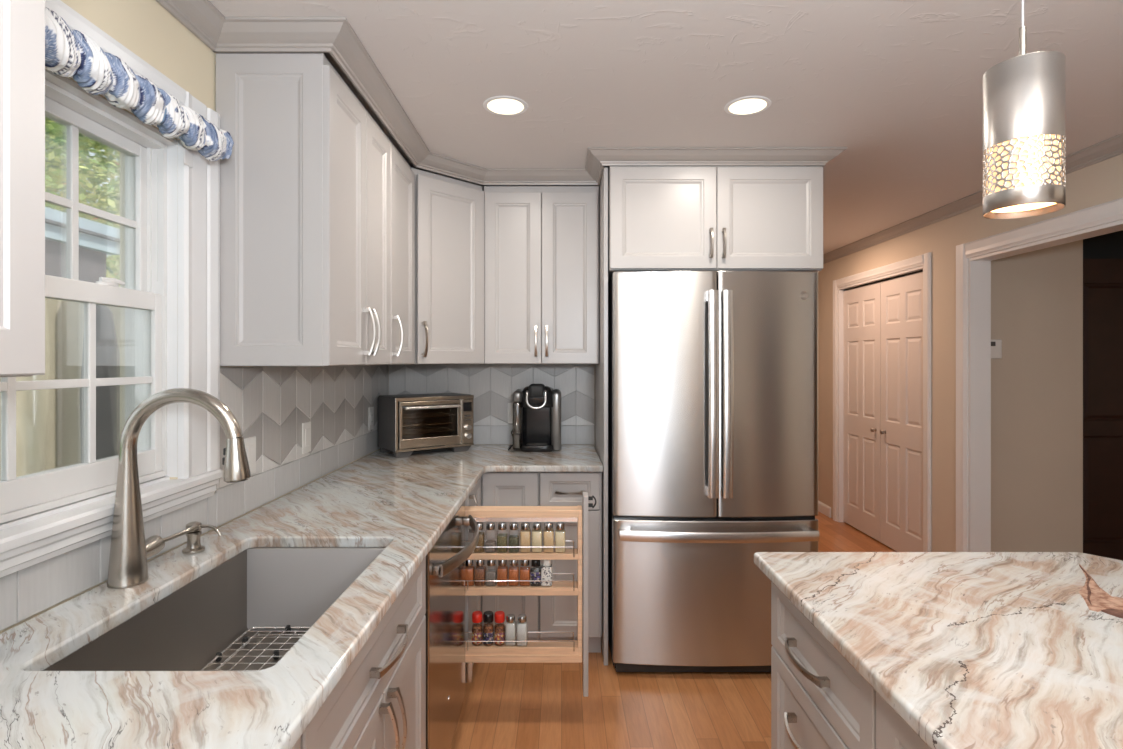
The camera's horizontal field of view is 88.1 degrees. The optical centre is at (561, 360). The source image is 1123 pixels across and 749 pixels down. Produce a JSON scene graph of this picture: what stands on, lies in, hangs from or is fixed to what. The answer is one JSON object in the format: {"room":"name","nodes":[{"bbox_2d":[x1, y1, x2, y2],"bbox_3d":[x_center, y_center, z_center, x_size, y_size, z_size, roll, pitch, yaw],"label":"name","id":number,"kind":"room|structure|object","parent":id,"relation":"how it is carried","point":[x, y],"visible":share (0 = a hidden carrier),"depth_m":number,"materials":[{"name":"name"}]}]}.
{"room":"kitchen","nodes":[
{"label":"kitchen","id":0,"kind":"room"},
{"bbox_2d":[0,0,378,633],"bbox_3d":[-1.075,0.225,0.230,0.150,2.340,6.460,0,0,0],"label":"wall","id":1,"kind":"structure","parent":0,"point":[145,28],"depth_m":1.44,"materials":[{"name":"beige paint"}]},
{"bbox_2d":[0,0,44,376],"bbox_3d":[-0.811,-0.433,0.395,0.366,0.906,0.720,0,0,0],"label":"upper cabinet","id":2,"kind":"object","parent":1,"relation":"attached to","point":[22,22],"visible":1,"depth_m":0.72,"materials":[{"name":"paint"}]},
{"bbox_2d":[0,79,166,523],"bbox_3d":[-1.077,-0.132,1.188,0.105,0.857,0.640,0,0,0],"label":"window","id":3,"kind":"structure","parent":1,"relation":"in","point":[106,178],"depth_m":1.32,"materials":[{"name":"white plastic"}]},
{"bbox_2d":[0,470,221,577],"bbox_3d":[-1.046,0.340,1.205,0.168,0.080,0.880,0,0,0],"label":"trim","id":4,"kind":"structure","parent":1,"relation":"attached to","point":[29,540],"depth_m":1.18,"materials":[{"name":"white paint"}]},
{"bbox_2d":[45,0,219,478],"bbox_3d":[-1.054,-0.199,1.211,0.153,1.012,0.902,0,0,0],"label":"trim","id":5,"kind":"structure","parent":1,"relation":"attached to","point":[193,194],"depth_m":1.51,"materials":[{"name":"white paint"}]},
{"bbox_2d":[183,145,192,167],"bbox_3d":[-0.949,-0.554,1.177,0.054,0.088,0.811,0,0,0],"label":"curtain rod","id":6,"kind":"object","parent":1,"relation":"attached to","point":[187,153],"visible":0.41,"depth_m":1.51,"materials":[{"name":"white plastic"}]},
{"bbox_2d":[45,7,233,160],"bbox_3d":[-0.929,-0.583,1.179,0.086,0.103,0.822,0,0,0],"label":"valance","id":7,"kind":"object","parent":6,"relation":"hanging from","point":[69,52],"visible":0.88,"depth_m":1.20,"materials":[{"name":"fabric"}]},
{"bbox_2d":[156,0,224,51],"bbox_3d":[-0.961,-0.915,-0.663,0.075,0.058,4.654,0,0,0],"label":"trim","id":8,"kind":"structure","parent":1,"relation":"attached to","point":[202,18],"depth_m":1.54,"materials":[{"name":"paint"}]},
{"bbox_2d":[0,365,387,630],"bbox_3d":[-0.996,0.249,1.818,0.005,0.461,3.036,0,0,0],"label":"backsplash","id":9,"kind":"structure","parent":1,"relation":"attached to","point":[272,404],"depth_m":1.95,"materials":[{"name":"tile"}]},
{"bbox_2d":[244,436,255,473],"bbox_3d":[-0.990,0.302,1.842,0.008,0.118,0.072,0,0,0],"label":"wall outlet","id":10,"kind":"object","parent":1,"relation":"attached to","point":[250,443],"visible":0.66,"depth_m":1.85,"materials":[{"name":"white plastic"}]},
{"bbox_2d":[216,53,390,365],"bbox_3d":[-0.812,-0.435,1.970,0.368,0.901,0.604,0,0,0],"label":"upper cabinet","id":11,"kind":"object","parent":1,"relation":"attached to","point":[305,181],"visible":0.98,"depth_m":1.68,"materials":[{"name":"paint"}]},
{"bbox_2d":[214,17,846,184],"bbox_3d":[0.081,-0.915,2.560,2.809,0.058,1.091,0,0,-28],"label":"crown molding","id":12,"kind":"structure","parent":11,"relation":"on","point":[335,36],"depth_m":2.42,"materials":[{"name":"paint"}]},
{"bbox_2d":[302,421,310,453],"bbox_3d":[-0.990,0.297,2.255,0.008,0.118,0.072,0,0,0],"label":"wall outlet","id":13,"kind":"object","parent":1,"relation":"attached to","point":[306,427],"visible":1,"depth_m":2.24,"materials":[{"name":"white plastic"}]},
{"bbox_2d":[369,407,373,429],"bbox_3d":[-0.990,0.299,3.020,0.008,0.118,0.072,0,0,0],"label":"wall outlet","id":14,"kind":"object","parent":1,"relation":"attached to","point":[371,409],"visible":1,"depth_m":3.01,"materials":[{"name":"white plastic"}]},
{"bbox_2d":[386,136,414,364],"bbox_3d":[-0.811,-0.435,2.458,0.366,0.901,0.371,0,0,0],"label":"upper cabinet","id":15,"kind":"object","parent":1,"relation":"attached to","point":[402,176],"visible":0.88,"depth_m":2.48,"materials":[{"name":"paint"}]},
{"bbox_2d":[411,168,483,363],"bbox_3d":[-0.691,-0.435,2.981,0.606,0.901,0.706,0,0,0],"label":"upper cabinet","id":16,"kind":"object","parent":1,"relation":"attached to","point":[449,212],"visible":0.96,"depth_m":2.77,"materials":[{"name":"paint"}]},
{"bbox_2d":[388,365,594,444],"bbox_3d":[0.085,0.225,3.400,2.170,2.340,0.120,0,0,0],"label":"wall","id":17,"kind":"structure","parent":0,"point":[388,365],"depth_m":3.34,"materials":[{"name":"beige paint"}]},
{"bbox_2d":[389,364,594,443],"bbox_3d":[-0.402,0.249,3.336,1.183,0.461,0.005,0,0,0],"label":"backsplash","id":18,"kind":"structure","parent":17,"relation":"attached to","point":[492,386],"depth_m":3.33,"materials":[{"name":"tile"}]},
{"bbox_2d":[508,403,512,422],"bbox_3d":[-0.272,0.299,3.330,0.072,0.118,0.008,0,0,0],"label":"wall outlet","id":19,"kind":"object","parent":17,"relation":"attached to","point":[510,405],"visible":0.3,"depth_m":3.33,"materials":[{"name":"white plastic"}]},
{"bbox_2d":[484,186,598,363],"bbox_3d":[-0.102,-0.435,3.107,0.583,0.901,0.454,0,0,0],"label":"upper cabinet","id":20,"kind":"object","parent":17,"relation":"attached to","point":[541,243],"visible":1,"depth_m":2.92,"materials":[{"name":"paint"}]},
{"bbox_2d":[608,166,822,281],"bbox_3d":[0.702,-0.649,2.953,0.965,0.473,0.750,0,0,0],"label":"upper cabinet","id":21,"kind":"object","parent":17,"relation":"attached to","point":[661,218],"visible":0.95,"depth_m":2.63,"materials":[{"name":"paint"}]},
{"bbox_2d":[209,0,1122,254],"bbox_3d":[2.625,-1.025,1.600,7.550,0.160,9.440,0,0,0],"label":"ceiling","id":22,"kind":"structure","parent":0,"point":[897,84],"depth_m":1.90,"materials":[{"name":"paint"}]},
{"bbox_2d":[483,96,527,115],"bbox_3d":[-0.207,-0.943,2.148,0.168,0.004,0.168,0,0,0],"label":"recessed light","id":23,"kind":"object","parent":22,"relation":"in","point":[498,105],"visible":1,"depth_m":2.14,"materials":[{"name":"white paint"}]},
{"bbox_2d":[724,96,771,115],"bbox_3d":[0.689,-0.943,2.148,0.168,0.004,0.168,0,0,0],"label":"recessed light","id":24,"kind":"object","parent":22,"relation":"in","point":[747,105],"visible":1,"depth_m":2.14,"materials":[{"name":"white paint"}]},
{"bbox_2d":[983,0,1065,218],"bbox_3d":[0.854,-0.611,1.074,0.120,0.667,0.120,0,0,0],"label":"pendant lamp","id":25,"kind":"object","parent":22,"relation":"hanging from","point":[1024,95],"visible":1,"depth_m":1.03,"materials":[{"name":"silver metal"}]},
{"bbox_2d":[987,134,1060,211],"bbox_3d":[0.854,-0.383,1.074,0.109,0.188,0.109,0,0,0],"label":"diffuser","id":26,"kind":"object","parent":25,"relation":"attached to","point":[1024,170],"depth_m":1.03,"materials":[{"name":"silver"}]},
{"bbox_2d":[450,511,896,748],"bbox_3d":[2.625,1.445,1.600,7.550,0.100,9.440,0,0,0],"label":"floor","id":27,"kind":"structure","parent":0,"point":[506,705],"depth_m":2.34,"materials":[{"name":"brown wood"}]},
{"bbox_2d":[292,737,300,748],"bbox_3d":[-0.657,0.953,0.456,0.650,0.882,0.752,0,0,0],"label":"base cabinet","id":28,"kind":"object","parent":27,"relation":"on","point":[297,745],"visible":0.02,"depth_m":0.82,"materials":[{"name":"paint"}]},
{"bbox_2d":[247,548,425,748],"bbox_3d":[-0.657,0.953,1.216,0.650,0.882,0.757,0,0,0],"label":"base cabinet","id":29,"kind":"object","parent":27,"relation":"on","point":[379,702],"visible":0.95,"depth_m":1.49,"materials":[{"name":"paint"}]},
{"bbox_2d":[425,501,478,748],"bbox_3d":[-0.620,0.954,1.908,0.684,0.881,0.606,0,0,0],"label":"dishwasher","id":30,"kind":"object","parent":27,"relation":"on","point":[445,561],"visible":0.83,"depth_m":1.83,"materials":[{"name":"grey metal"}]},
{"bbox_2d":[465,472,539,663],"bbox_3d":[-0.545,0.953,2.821,0.879,0.882,1.018,0,0,0],"label":"base cabinet","id":31,"kind":"object","parent":27,"relation":"on","point":[493,488],"visible":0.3,"depth_m":2.69,"materials":[{"name":"paint"}]},
{"bbox_2d":[0,445,602,748],"bbox_3d":[-0.402,0.496,1.367,1.184,0.030,3.934,0,0,0],"label":"countertop","id":32,"kind":"structure","parent":31,"relation":"on","point":[403,506],"depth_m":1.05,"materials":[{"name":"stone"}]},
{"bbox_2d":[107,388,250,588],"bbox_3d":[-0.827,0.269,1.331,0.299,0.422,0.219,0,0,0],"label":"faucet","id":33,"kind":"object","parent":32,"relation":"on","point":[130,551],"visible":1,"depth_m":1.24,"materials":[{"name":"silver metal"}]},
{"bbox_2d":[182,521,221,554],"bbox_3d":[-0.902,0.443,1.464,0.101,0.074,0.050,0,0,0],"label":"soap dispenser","id":34,"kind":"object","parent":32,"relation":"on","point":[194,546],"visible":0.9,"depth_m":1.45,"materials":[{"name":"silver metal"}]},
{"bbox_2d":[44,547,385,670],"bbox_3d":[-0.653,0.623,1.245,0.444,0.224,0.730,0,0,0],"label":"sink","id":35,"kind":"object","parent":32,"relation":"in","point":[185,630],"visible":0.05,"depth_m":1.34,"materials":[{"name":"metal"}]},
{"bbox_2d":[199,625,310,670],"bbox_3d":[-0.656,0.724,1.245,0.381,0.020,0.656,0,0,0],"label":"grid","id":36,"kind":"object","parent":35,"relation":"on","point":[218,657],"visible":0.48,"depth_m":1.47,"materials":[{"name":"metal"}]},
{"bbox_2d":[378,393,473,457],"bbox_3d":[-0.709,0.331,3.069,0.429,0.300,0.306,0,0,-36],"label":"toaster oven","id":37,"kind":"object","parent":32,"relation":"on","point":[407,423],"visible":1,"depth_m":3.03,"materials":[{"name":"grey metal"}]},
{"bbox_2d":[398,420,451,426],"bbox_3d":[-0.748,0.328,3.057,0.290,0.006,0.180,0,0,-36],"label":"oven rack","id":38,"kind":"object","parent":37,"relation":"on","point":[427,422],"depth_m":3.05,"materials":[{"name":"metal"}]},
{"bbox_2d":[513,384,560,451],"bbox_3d":[-0.132,0.302,3.163,0.262,0.358,0.287,0,0,0],"label":"coffee maker","id":39,"kind":"object","parent":32,"relation":"on","point":[536,407],"visible":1,"depth_m":3.08,"materials":[{"name":"black plastic"}]},
{"bbox_2d":[521,443,552,451],"bbox_3d":[-0.129,0.464,3.115,0.172,0.034,0.114,0,0,0],"label":"drip tray","id":40,"kind":"object","parent":39,"relation":"on","point":[525,447],"depth_m":3.06,"materials":[{"name":"black plastic"}]},
{"bbox_2d":[465,560,474,585],"bbox_3d":[-0.361,0.822,2.264,0.042,0.100,0.042,0,0,0],"label":"spice jar","id":41,"kind":"object","parent":31,"relation":"on","point":[469,569],"visible":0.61,"depth_m":2.25,"materials":[{"name":"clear glass"}]},
{"bbox_2d":[472,611,482,645],"bbox_3d":[-0.329,1.043,2.264,0.043,0.122,0.043,0,0,0],"label":"bottle","id":42,"kind":"object","parent":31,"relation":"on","point":[477,629],"visible":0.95,"depth_m":2.25,"materials":[{"name":"clear glass"}]},
{"bbox_2d":[473,522,484,552],"bbox_3d":[-0.322,0.687,2.264,0.042,0.110,0.042,0,0,0],"label":"spice jar","id":43,"kind":"object","parent":31,"relation":"on","point":[481,542],"visible":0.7,"depth_m":2.25,"materials":[{"name":"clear glass"}]},
{"bbox_2d":[474,560,485,585],"bbox_3d":[-0.317,0.822,2.264,0.042,0.100,0.042,0,0,0],"label":"spice jar","id":44,"kind":"object","parent":31,"relation":"on","point":[480,569],"visible":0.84,"depth_m":2.25,"materials":[{"name":"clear glass"}]},
{"bbox_2d":[483,611,493,645],"bbox_3d":[-0.285,1.043,2.264,0.043,0.122,0.043,0,0,0],"label":"bottle","id":45,"kind":"object","parent":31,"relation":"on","point":[488,616],"visible":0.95,"depth_m":2.25,"materials":[{"name":"clear glass"}]},
{"bbox_2d":[485,522,495,552],"bbox_3d":[-0.276,0.687,2.264,0.042,0.110,0.042,0,0,0],"label":"spice jar","id":46,"kind":"object","parent":31,"relation":"on","point":[489,525],"visible":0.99,"depth_m":2.25,"materials":[{"name":"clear glass"}]},
{"bbox_2d":[486,560,496,585],"bbox_3d":[-0.274,0.822,2.264,0.042,0.100,0.042,0,0,0],"label":"spice jar","id":47,"kind":"object","parent":31,"relation":"on","point":[491,574],"visible":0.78,"depth_m":2.25,"materials":[{"name":"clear glass"}]},
{"bbox_2d":[494,611,504,645],"bbox_3d":[-0.242,1.043,2.264,0.043,0.122,0.043,0,0,0],"label":"bottle","id":48,"kind":"object","parent":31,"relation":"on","point":[499,616],"visible":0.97,"depth_m":2.25,"materials":[{"name":"clear glass"}]},
{"bbox_2d":[497,522,507,552],"bbox_3d":[-0.231,0.687,2.264,0.042,0.110,0.042,0,0,0],"label":"spice jar","id":49,"kind":"object","parent":31,"relation":"on","point":[502,538],"visible":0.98,"depth_m":2.25,"materials":[{"name":"clear glass"}]},
{"bbox_2d":[497,560,507,585],"bbox_3d":[-0.230,0.822,2.264,0.042,0.100,0.042,0,0,0],"label":"spice jar","id":50,"kind":"object","parent":31,"relation":"on","point":[502,569],"visible":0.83,"depth_m":2.25,"materials":[{"name":"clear glass"}]},
{"bbox_2d":[505,614,515,645],"bbox_3d":[-0.198,1.048,2.264,0.042,0.112,0.042,0,0,0],"label":"spice jar","id":51,"kind":"object","parent":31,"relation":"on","point":[510,625],"visible":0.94,"depth_m":2.25,"materials":[{"name":"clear glass"}]},
{"bbox_2d":[508,560,518,585],"bbox_3d":[-0.186,0.822,2.264,0.042,0.100,0.042,0,0,0],"label":"spice jar","id":52,"kind":"object","parent":31,"relation":"on","point":[513,569],"visible":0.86,"depth_m":2.25,"materials":[{"name":"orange glass"}]},
{"bbox_2d":[508,522,518,552],"bbox_3d":[-0.186,0.687,2.264,0.042,0.110,0.042,0,0,0],"label":"spice jar","id":53,"kind":"object","parent":31,"relation":"on","point":[513,540],"visible":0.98,"depth_m":2.25,"materials":[{"name":"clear glass"}]},
{"bbox_2d":[465,581,577,595],"bbox_3d":[-0.360,0.888,2.266,0.846,0.030,0.068,0,0,0],"label":"shelf","id":54,"kind":"object","parent":31,"relation":"attached to","point":[558,588],"depth_m":2.23,"materials":[{"name":"brown wood"}]},
{"bbox_2d":[517,614,527,645],"bbox_3d":[-0.154,1.048,2.264,0.042,0.112,0.042,0,0,0],"label":"spice jar","id":55,"kind":"object","parent":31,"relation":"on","point":[522,623],"visible":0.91,"depth_m":2.25,"materials":[{"name":"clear glass"}]},
{"bbox_2d":[467,548,577,559],"bbox_3d":[-0.360,0.754,2.266,0.846,0.022,0.068,0,0,0],"label":"shelf","id":56,"kind":"object","parent":31,"relation":"attached to","point":[570,554],"depth_m":2.23,"materials":[{"name":"brown wood"}]},
{"bbox_2d":[465,640,581,662],"bbox_3d":[-0.351,1.132,2.265,0.863,0.054,0.074,0,0,0],"label":"shelf","id":57,"kind":"object","parent":31,"relation":"attached to","point":[534,652],"depth_m":2.24,"materials":[{"name":"brown wood"}]},
{"bbox_2d":[519,560,529,585],"bbox_3d":[-0.143,0.822,2.264,0.042,0.100,0.042,0,0,0],"label":"spice jar","id":58,"kind":"object","parent":31,"relation":"on","point":[524,572],"visible":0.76,"depth_m":2.25,"materials":[{"name":"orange glass"}]},
{"bbox_2d":[520,522,530,552],"bbox_3d":[-0.141,0.687,2.264,0.042,0.110,0.042,0,0,0],"label":"spice jar","id":59,"kind":"object","parent":31,"relation":"on","point":[525,532],"visible":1,"depth_m":2.25,"materials":[{"name":"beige glass"}]},
{"bbox_2d":[465,492,596,696],"bbox_3d":[-0.332,0.903,2.264,0.936,0.768,0.084,0,0,0],"label":"rack","id":60,"kind":"object","parent":31,"relation":"attached to","point":[536,651],"visible":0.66,"depth_m":2.23,"materials":[{"name":"wood"}]},
{"bbox_2d":[530,560,540,585],"bbox_3d":[-0.101,0.823,2.264,0.042,0.098,0.042,0,0,0],"label":"spice jar","id":61,"kind":"object","parent":31,"relation":"on","point":[535,573],"visible":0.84,"depth_m":2.25,"materials":[{"name":"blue glass"}]},
{"bbox_2d":[532,522,541,552],"bbox_3d":[-0.096,0.687,2.264,0.042,0.110,0.042,0,0,0],"label":"spice jar","id":62,"kind":"object","parent":31,"relation":"on","point":[537,530],"visible":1,"depth_m":2.25,"materials":[{"name":"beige glass"}]},
{"bbox_2d":[541,560,551,585],"bbox_3d":[-0.058,0.822,2.264,0.042,0.100,0.042,0,0,0],"label":"spice jar","id":63,"kind":"object","parent":31,"relation":"on","point":[546,566],"visible":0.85,"depth_m":2.24,"materials":[{"name":"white glass"}]},
{"bbox_2d":[543,522,553,552],"bbox_3d":[-0.050,0.687,2.264,0.042,0.110,0.042,0,0,0],"label":"spice jar","id":64,"kind":"object","parent":31,"relation":"on","point":[548,532],"visible":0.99,"depth_m":2.25,"materials":[{"name":"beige glass"}]},
{"bbox_2d":[555,522,565,552],"bbox_3d":[-0.005,0.687,2.264,0.042,0.110,0.042,0,0,0],"label":"spice jar","id":65,"kind":"object","parent":31,"relation":"on","point":[560,533],"visible":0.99,"depth_m":2.25,"materials":[{"name":"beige glass"}]},
{"bbox_2d":[539,472,601,651],"bbox_3d":[0.042,0.953,2.989,0.292,0.882,0.670,0,0,0],"label":"base cabinet","id":66,"kind":"object","parent":27,"relation":"on","point":[556,613],"visible":0.53,"depth_m":2.69,"materials":[{"name":"paint"}]},
{"bbox_2d":[595,168,607,664],"bbox_3d":[0.203,0.254,2.995,0.019,2.280,0.680,0,0,0],"label":"panel","id":67,"kind":"object","parent":27,"relation":"on","point":[601,369],"visible":0.57,"depth_m":2.68,"materials":[{"name":"paint"}]},
{"bbox_2d":[608,271,818,671],"bbox_3d":[0.681,0.500,2.892,0.907,1.790,0.843,0,0,0],"label":"refrigerator","id":68,"kind":"object","parent":27,"relation":"on","point":[713,375],"visible":0.95,"depth_m":2.54,"materials":[{"name":"silver metal"}]},
{"bbox_2d":[771,582,875,748],"bbox_3d":[0.792,0.953,1.186,0.640,0.882,0.468,0,0,0],"label":"base cabinet","id":69,"kind":"object","parent":27,"relation":"on","point":[819,700],"visible":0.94,"depth_m":1.19,"materials":[{"name":"paint"}]},
{"bbox_2d":[754,552,1122,748],"bbox_3d":[1.021,0.494,0.484,1.078,0.034,1.968,0,0,0],"label":"countertop","id":70,"kind":"structure","parent":69,"relation":"on","point":[971,650],"depth_m":1.01,"materials":[{"name":"stone"}]},
{"bbox_2d":[876,692,929,748],"bbox_3d":[0.812,0.953,0.600,0.600,0.882,0.700,0,0,0],"label":"base cabinet","id":71,"kind":"object","parent":27,"relation":"on","point":[892,732],"visible":0.19,"depth_m":0.90,"materials":[{"name":"paint"}]},
{"bbox_2d":[818,154,1122,551],"bbox_3d":[2.460,0.225,1.600,0.120,2.340,9.200,0,0,0],"label":"wall","id":72,"kind":"structure","parent":0,"point":[1101,182],"depth_m":3.66,"materials":[{"name":"beige paint"}]},
{"bbox_2d":[818,501,830,517],"bbox_3d":[2.392,1.349,5.675,0.014,0.091,1.030,0,0,0],"label":"baseboard","id":73,"kind":"structure","parent":72,"relation":"attached to","point":[823,508],"depth_m":5.26,"materials":[{"name":"white paint"}]},
{"bbox_2d":[843,282,879,541],"bbox_3d":[2.435,0.391,4.721,0.068,1.985,0.579,0,0,0],"label":"closet door","id":74,"kind":"structure","parent":72,"relation":"in","point":[861,305],"depth_m":4.71,"materials":[{"name":"white paint"}]},
{"bbox_2d":[833,252,930,551],"bbox_3d":[2.449,0.344,4.430,0.138,2.099,1.340,0,0,0],"label":"trim","id":75,"kind":"structure","parent":72,"relation":"attached to","point":[912,264],"depth_m":4.30,"materials":[{"name":"white paint"}]},
{"bbox_2d":[844,270,922,289],"bbox_3d":[2.452,-0.613,4.430,0.030,0.007,1.160,0,0,0],"label":"door track","id":76,"kind":"object","parent":72,"relation":"attached to","point":[920,270],"visible":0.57,"depth_m":4.39,"materials":[{"name":"black plastic"}]},
{"bbox_2d":[880,272,922,551],"bbox_3d":[2.435,0.391,4.138,0.068,1.985,0.579,0,0,0],"label":"closet door","id":77,"kind":"structure","parent":72,"relation":"in","point":[901,298],"depth_m":4.14,"materials":[{"name":"white paint"}]},
{"bbox_2d":[823,133,1122,263],"bbox_3d":[2.361,-0.915,1.600,0.075,0.058,9.180,0,0,0],"label":"trim","id":78,"kind":"structure","parent":72,"relation":"attached to","point":[1111,147],"depth_m":3.49,"materials":[{"name":"paint"}]},
{"bbox_2d":[956,198,1122,551],"bbox_3d":[2.448,0.349,2.160,0.140,2.089,2.700,0,0,0],"label":"trim","id":79,"kind":"structure","parent":72,"relation":"attached to","point":[974,258],"depth_m":3.40,"materials":[{"name":"white paint"}]},
{"bbox_2d":[991,240,1082,552],"bbox_3d":[2.905,0.225,3.710,0.770,2.340,0.100,0,0,0],"label":"wall","id":80,"kind":"structure","parent":0,"point":[1037,296],"depth_m":3.66,"materials":[{"name":"beige paint"}]},
{"bbox_2d":[991,339,1001,358],"bbox_3d":[2.694,-0.075,3.645,0.132,0.120,0.028,0,0,0],"label":"thermostat","id":81,"kind":"object","parent":80,"relation":"attached to","point":[996,344],"visible":0.52,"depth_m":3.63,"materials":[{"name":"white plastic"}]},
{"bbox_2d":[1083,231,1122,258],"bbox_3d":[4.700,0.225,4.030,3.000,2.340,0.540,0,0,0],"label":"wall","id":82,"kind":"structure","parent":0,"point":[1110,245],"depth_m":4.20,"materials":[{"name":"paint"}]},
{"bbox_2d":[1083,259,1122,559],"bbox_3d":[3.850,0.360,3.795,1.100,2.060,0.090,0,0,0],"label":"wooden door","id":83,"kind":"structure","parent":82,"relation":"in","point":[1102,278],"depth_m":3.80,"materials":[{"name":"brown wood"}]},
{"label":"outside","id":84,"kind":"structure","parent":0,"visible":0},
{"bbox_3d":[-20.580,1.945,15.000,38.840,0.100,50.000,0,0,0],"label":"ground","id":85,"kind":"structure","parent":84,"visible":0},
{"bbox_2d":[0,298,48,480],"bbox_3d":[-2.856,0.755,3.304,0.105,2.280,2.500,0,0,37],"label":"screen","id":86,"kind":"object","parent":85,"relation":"on","point":[31,405],"visible":0.02,"depth_m":3.19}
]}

